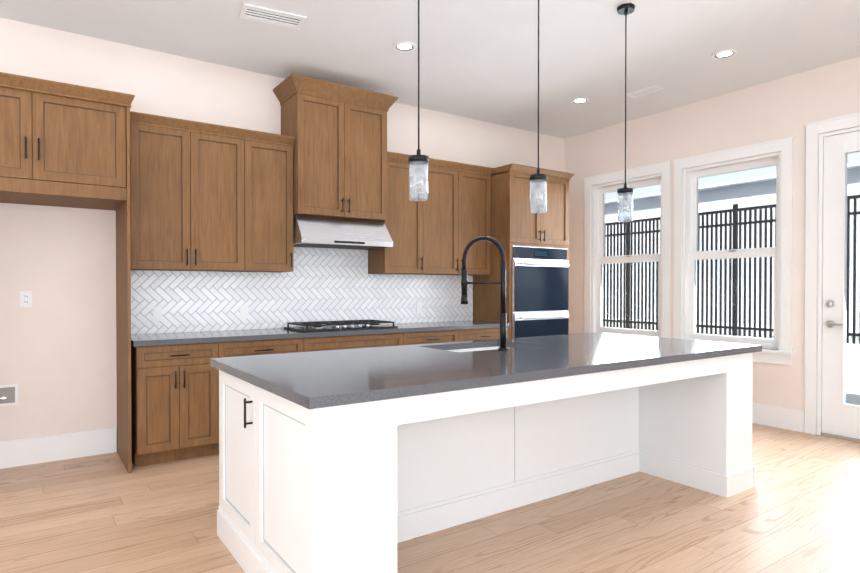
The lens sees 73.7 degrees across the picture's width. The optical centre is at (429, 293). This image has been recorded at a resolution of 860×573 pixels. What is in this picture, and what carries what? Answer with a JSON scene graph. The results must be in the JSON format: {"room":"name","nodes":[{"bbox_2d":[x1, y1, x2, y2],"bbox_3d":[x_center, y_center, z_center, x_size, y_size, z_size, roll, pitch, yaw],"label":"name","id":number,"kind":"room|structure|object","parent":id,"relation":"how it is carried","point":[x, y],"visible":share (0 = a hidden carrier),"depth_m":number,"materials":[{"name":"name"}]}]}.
{"room":"kitchen","nodes":[
{"label":"kitchen","id":0,"kind":"room"},
{"bbox_2d":[0,18,564,451],"bbox_3d":[-1.697,-0.366,5.148,8.570,3.220,0.150,0,1,-35],"label":"wall","id":1,"kind":"structure","parent":0,"point":[58,352],"depth_m":4.42,"materials":[{"name":"paint"}]},
{"bbox_2d":[0,384,17,405],"bbox_3d":[-3.050,0.734,4.107,0.170,0.150,0.032,0,1,-35],"label":"outlet box","id":2,"kind":"object","parent":1,"relation":"attached to","point":[8,395],"visible":1,"depth_m":4.13,"materials":[{"name":"white plastic"}]},
{"bbox_2d":[20,291,31,306],"bbox_3d":[-2.945,0.043,4.187,0.070,0.114,0.009,0,1,-35],"label":"outlet","id":3,"kind":"object","parent":1,"relation":"attached to","point":[25,298],"visible":1,"depth_m":4.18,"materials":[{"name":"white plastic"}]},
{"bbox_2d":[0,428,115,468],"bbox_3d":[-1.649,1.150,5.091,8.268,0.190,0.018,0,1,-35],"label":"baseboard","id":4,"kind":"structure","parent":1,"relation":"attached to","point":[22,452],"depth_m":4.29,"materials":[{"name":"white wood"}]},
{"bbox_2d":[130,111,253,271],"bbox_3d":[-1.955,-0.761,4.672,0.910,1.151,0.329,0,1,-35],"label":"upper cabinet","id":5,"kind":"object","parent":1,"relation":"attached to","point":[208,197],"depth_m":4.52,"materials":[{"name":"brown wood"}]},
{"bbox_2d":[250,131,294,271],"bbox_3d":[-1.480,-0.765,5.001,0.486,1.151,0.329,0,1,-35],"label":"upper cabinet","id":6,"kind":"object","parent":1,"relation":"attached to","point":[273,154],"depth_m":4.91,"materials":[{"name":"brown wood"}]},
{"bbox_2d":[131,247,472,333],"bbox_3d":[-0.975,-0.055,5.553,3.556,0.749,0.008,0,1,-35],"label":"backsplash","id":7,"kind":"structure","parent":1,"relation":"attached to","point":[319,284],"depth_m":5.37,"materials":[{"name":"tile"}]},
{"bbox_2d":[153,307,161,320],"bbox_3d":[-2.220,0.169,4.680,0.070,0.114,0.008,0,1,-35],"label":"outlet","id":8,"kind":"object","parent":7,"relation":"attached to","point":[157,313],"visible":1,"depth_m":4.68,"materials":[{"name":"white plastic"}]},
{"bbox_2d":[240,305,247,317],"bbox_3d":[-1.642,0.165,5.081,0.070,0.114,0.008,0,1,-35],"label":"outlet","id":9,"kind":"object","parent":7,"relation":"attached to","point":[243,311],"visible":1,"depth_m":5.08,"materials":[{"name":"white plastic"}]},
{"bbox_2d":[416,302,421,312],"bbox_3d":[-0.113,0.155,6.141,0.070,0.114,0.008,0,1,-35],"label":"outlet","id":10,"kind":"object","parent":7,"relation":"attached to","point":[418,307],"visible":1,"depth_m":6.13,"materials":[{"name":"white plastic"}]},
{"bbox_2d":[273,74,397,220],"bbox_3d":[-0.866,-1.274,5.335,1.050,1.162,0.473,0,1,-35],"label":"upper cabinet","id":11,"kind":"object","parent":1,"relation":"attached to","point":[338,132],"visible":1,"depth_m":5.17,"materials":[{"name":"brown wood"}]},
{"bbox_2d":[293,214,392,249],"bbox_3d":[-0.858,-0.561,5.330,0.904,0.260,0.500,0,1,-35],"label":"range hood","id":12,"kind":"object","parent":1,"relation":"attached to","point":[327,232],"visible":0.83,"depth_m":5.16,"materials":[{"name":"brushed stainless steel"}]},
{"bbox_2d":[368,151,431,274],"bbox_3d":[-0.323,-0.772,5.803,0.509,1.151,0.329,0,1,-35],"label":"upper cabinet","id":13,"kind":"object","parent":1,"relation":"attached to","point":[408,223],"depth_m":5.68,"materials":[{"name":"brown wood"}]},
{"bbox_2d":[432,159,491,274],"bbox_3d":[0.180,-0.775,6.152,0.956,1.151,0.329,0,1,-35],"label":"upper cabinet","id":14,"kind":"object","parent":1,"relation":"attached to","point":[442,226],"depth_m":6.04,"materials":[{"name":"brown wood"}]},
{"bbox_2d":[0,423,859,572],"bbox_3d":[0.681,1.326,1.733,8.570,0.100,8.500,0,1,-35],"label":"floor","id":15,"kind":"structure","parent":0,"point":[796,509],"depth_m":3.14,"materials":[{"name":"brown wood"}]},
{"bbox_2d":[0,72,134,473],"bbox_3d":[-2.721,-0.055,3.923,1.181,2.622,0.698,0,1,-35],"label":"tall cabinet","id":16,"kind":"object","parent":15,"relation":"on","point":[64,144],"visible":1,"depth_m":3.85,"materials":[{"name":"brown wood"}]},
{"bbox_2d":[131,344,222,466],"bbox_3d":[-2.016,0.810,4.468,0.560,0.880,0.619,0,1,-35],"label":"base cabinet","id":17,"kind":"object","parent":15,"relation":"on","point":[174,396],"depth_m":4.21,"materials":[{"name":"brown wood"}]},
{"bbox_2d":[131,320,510,347],"bbox_3d":[-0.795,0.343,5.295,3.558,0.040,0.643,0,1,-35],"label":"countertop","id":18,"kind":"structure","parent":17,"relation":"on","point":[139,340],"depth_m":4.75,"materials":[{"name":"grey stone"}]},
{"bbox_2d":[284,320,397,331],"bbox_3d":[-0.813,0.293,5.274,0.910,0.056,0.510,0,1,-35],"label":"gas cooktop","id":19,"kind":"object","parent":18,"relation":"in","point":[315,326],"visible":1,"depth_m":5.16,"materials":[{"name":"black metal"}]},
{"bbox_2d":[223,340,306,356],"bbox_3d":[-1.531,0.807,4.804,0.740,0.880,0.619,0,1,-35],"label":"base cabinet","id":20,"kind":"object","parent":15,"relation":"on","point":[237,348],"depth_m":4.56,"materials":[{"name":"brown wood"}]},
{"bbox_2d":[307,332,406,351],"bbox_3d":[-0.824,0.803,5.294,0.980,0.880,0.619,0,1,-35],"label":"base cabinet","id":21,"kind":"object","parent":15,"relation":"on","point":[314,343],"depth_m":5.03,"materials":[{"name":"brown wood"}]},
{"bbox_2d":[407,328,466,344],"bbox_3d":[-0.134,0.798,5.773,0.700,0.880,0.619,0,1,-35],"label":"base cabinet","id":22,"kind":"object","parent":15,"relation":"on","point":[413,338],"depth_m":5.53,"materials":[{"name":"brown wood"}]},
{"bbox_2d":[210,352,755,572],"bbox_3d":[0.479,0.821,3.386,3.110,0.880,1.300,0,1,-35],"label":"kitchen island","id":23,"kind":"object","parent":15,"relation":"on","point":[362,460],"depth_m":2.97,"materials":[{"name":"white wood"}]},
{"bbox_2d":[210,332,761,411],"bbox_3d":[0.497,0.361,3.378,3.120,0.040,1.320,0,1,-35],"label":"island countertop","id":24,"kind":"structure","parent":23,"relation":"on","point":[330,378],"depth_m":2.83,"materials":[{"name":"grey stone"}]},
{"bbox_2d":[446,344,517,351],"bbox_3d":[0.326,0.488,3.686,0.704,0.244,0.454,0,1,-35],"label":"sink","id":25,"kind":"object","parent":24,"relation":"in","point":[469,347],"depth_m":3.91,"materials":[{"name":"silver metal"}]},
{"bbox_2d":[461,236,508,350],"bbox_3d":[0.353,-0.004,3.490,0.236,0.684,0.273,0,1,-35],"label":"faucet","id":26,"kind":"object","parent":24,"relation":"on","point":[504,324],"visible":1,"depth_m":3.42,"materials":[{"name":"black metal"}]},
{"bbox_2d":[467,328,508,340],"bbox_3d":[0.382,0.795,6.131,0.676,0.880,0.619,0,1,-35],"label":"base cabinet","id":27,"kind":"object","parent":15,"relation":"on","point":[473,334],"depth_m":5.87,"materials":[{"name":"brown wood"}]},
{"bbox_2d":[473,163,573,337],"bbox_3d":[1.069,-0.068,6.575,0.960,2.597,0.658,0,1,-35],"label":"tall cabinet","id":28,"kind":"object","parent":15,"relation":"on","point":[515,221],"visible":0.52,"depth_m":6.25,"materials":[{"name":"brown wood"}]},
{"bbox_2d":[512,246,568,337],"bbox_3d":[1.080,0.141,6.526,0.834,1.296,0.659,0,1,-35],"label":"double wall oven","id":29,"kind":"object","parent":28,"relation":"in","point":[540,291],"visible":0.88,"depth_m":6.27,"materials":[{"name":"black glass"}]},
{"bbox_2d":[0,0,859,138],"bbox_3d":[0.681,-1.994,1.702,8.570,0.100,8.500,0,1,-35],"label":"ceiling","id":30,"kind":"structure","parent":0,"point":[478,59],"depth_m":4.55,"materials":[{"name":"paint"}]},
{"bbox_2d":[239,3,306,29],"bbox_3d":[-1.115,-1.959,4.073,0.430,0.010,0.210,0,1,-27],"label":"ceiling vent","id":31,"kind":"object","parent":30,"relation":"in","point":[270,16],"visible":0.98,"depth_m":4.07,"materials":[{"name":"grey metal"}]},
{"bbox_2d":[392,41,416,51],"bbox_3d":[-0.203,-1.965,4.578,0.196,0.008,0.196,0,1,-35],"label":"recessed light","id":32,"kind":"object","parent":30,"relation":"in","point":[403,46],"visible":0.96,"depth_m":4.58,"materials":[{"name":"grey"}]},
{"bbox_2d":[408,0,428,200],"bbox_3d":[-0.059,-1.220,2.978,0.120,1.468,0.120,0,1,-35],"label":"pendant light","id":33,"kind":"object","parent":30,"relation":"hanging from","point":[418,161],"visible":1,"depth_m":2.97,"materials":[{"name":"black"}]},
{"bbox_2d":[529,0,546,212],"bbox_3d":[0.656,-1.224,3.474,0.120,1.468,0.120,0,1,-35],"label":"pendant light","id":34,"kind":"object","parent":30,"relation":"hanging from","point":[537,178],"visible":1,"depth_m":3.46,"materials":[{"name":"black"}]},
{"bbox_2d":[570,97,589,103],"bbox_3d":[1.543,-1.977,5.905,0.196,0.008,0.196,0,1,-35],"label":"recessed light","id":35,"kind":"object","parent":30,"relation":"in","point":[581,100],"visible":1,"depth_m":5.89,"materials":[{"name":"grey"}]},
{"bbox_2d":[617,3,634,221],"bbox_3d":[1.347,-1.229,3.953,0.120,1.468,0.120,0,1,-35],"label":"pendant light","id":36,"kind":"object","parent":30,"relation":"hanging from","point":[625,10],"visible":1,"depth_m":3.94,"materials":[{"name":"black"}]},
{"bbox_2d":[626,84,664,97],"bbox_3d":[2.098,-1.973,5.617,0.150,0.010,0.340,0,1,-35],"label":"ceiling vent","id":37,"kind":"object","parent":30,"relation":"in","point":[645,91],"visible":0.98,"depth_m":5.60,"materials":[{"name":"grey metal"}]},
{"bbox_2d":[711,49,737,58],"bbox_3d":[2.424,-1.966,4.727,0.196,0.008,0.196,0,1,-35],"label":"recessed light","id":38,"kind":"object","parent":30,"relation":"in","point":[724,53],"visible":0.94,"depth_m":4.72,"materials":[{"name":"grey"}]},
{"bbox_2d":[565,56,859,434],"bbox_3d":[4.141,-0.356,4.116,0.150,3.220,8.200,0,1,-35],"label":"wall","id":39,"kind":"structure","parent":0,"point":[788,106],"depth_m":5.55,"materials":[{"name":"paint"}]},
{"bbox_2d":[584,161,671,337],"bbox_3d":[2.307,-0.395,6.710,0.205,2.068,1.200,0,1,-35],"label":"window","id":40,"kind":"structure","parent":39,"relation":"in","point":[593,284],"depth_m":6.80,"materials":[{"name":"clear glass"}]},
{"bbox_2d":[673,136,793,364],"bbox_3d":[2.997,-0.385,5.715,0.205,2.068,1.200,0,1,-35],"label":"window","id":41,"kind":"structure","parent":39,"relation":"in","point":[687,254],"depth_m":5.66,"materials":[{"name":"clear glass"}]},
{"bbox_2d":[752,403,803,432],"bbox_3d":[4.075,1.159,4.074,0.019,0.190,8.180,0,1,-35],"label":"baseboard","id":42,"kind":"structure","parent":39,"relation":"attached to","point":[781,417],"depth_m":5.30,"materials":[{"name":"white wood"}]},
{"bbox_2d":[804,112,859,441],"bbox_3d":[3.732,-0.125,4.669,0.190,2.748,1.192,0,1,-35],"label":"patio door","id":43,"kind":"structure","parent":39,"relation":"in","point":[831,410],"depth_m":4.99,"materials":[{"name":"white wood"}]},
{"bbox_2d":[602,161,859,329],"bbox_3d":[14.043,-0.951,9.881,6.500,3.458,38.600,0,1,-35],"label":"neighbouring house","id":44,"kind":"structure","parent":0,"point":[758,182],"depth_m":14.22,"materials":[{"name":"painted siding"}]},
{"label":"outside","id":45,"kind":"structure","parent":0,"visible":0},
{"bbox_2d":[846,375,859,404],"bbox_3d":[12.302,1.290,9.912,19.850,0.100,32.000,0,1,-35],"label":"ground","id":46,"kind":"structure","parent":45,"point":[852,381],"depth_m":7.49,"materials":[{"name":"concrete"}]},
{"bbox_2d":[602,317,859,375],"bbox_3d":[11.912,1.012,9.639,10.000,0.460,30.000,0,1,-35],"label":"wall","id":47,"kind":"structure","parent":46,"relation":"on","point":[850,364],"depth_m":10.29,"materials":[{"name":"concrete"}]},
{"bbox_2d":[602,195,859,343],"bbox_3d":[8.017,-0.388,6.905,0.064,2.388,28.032,0,1,-35],"label":"fence","id":48,"kind":"object","parent":47,"relation":"on","point":[737,328],"depth_m":10.72,"materials":[{"name":"black metal"}]}
]}

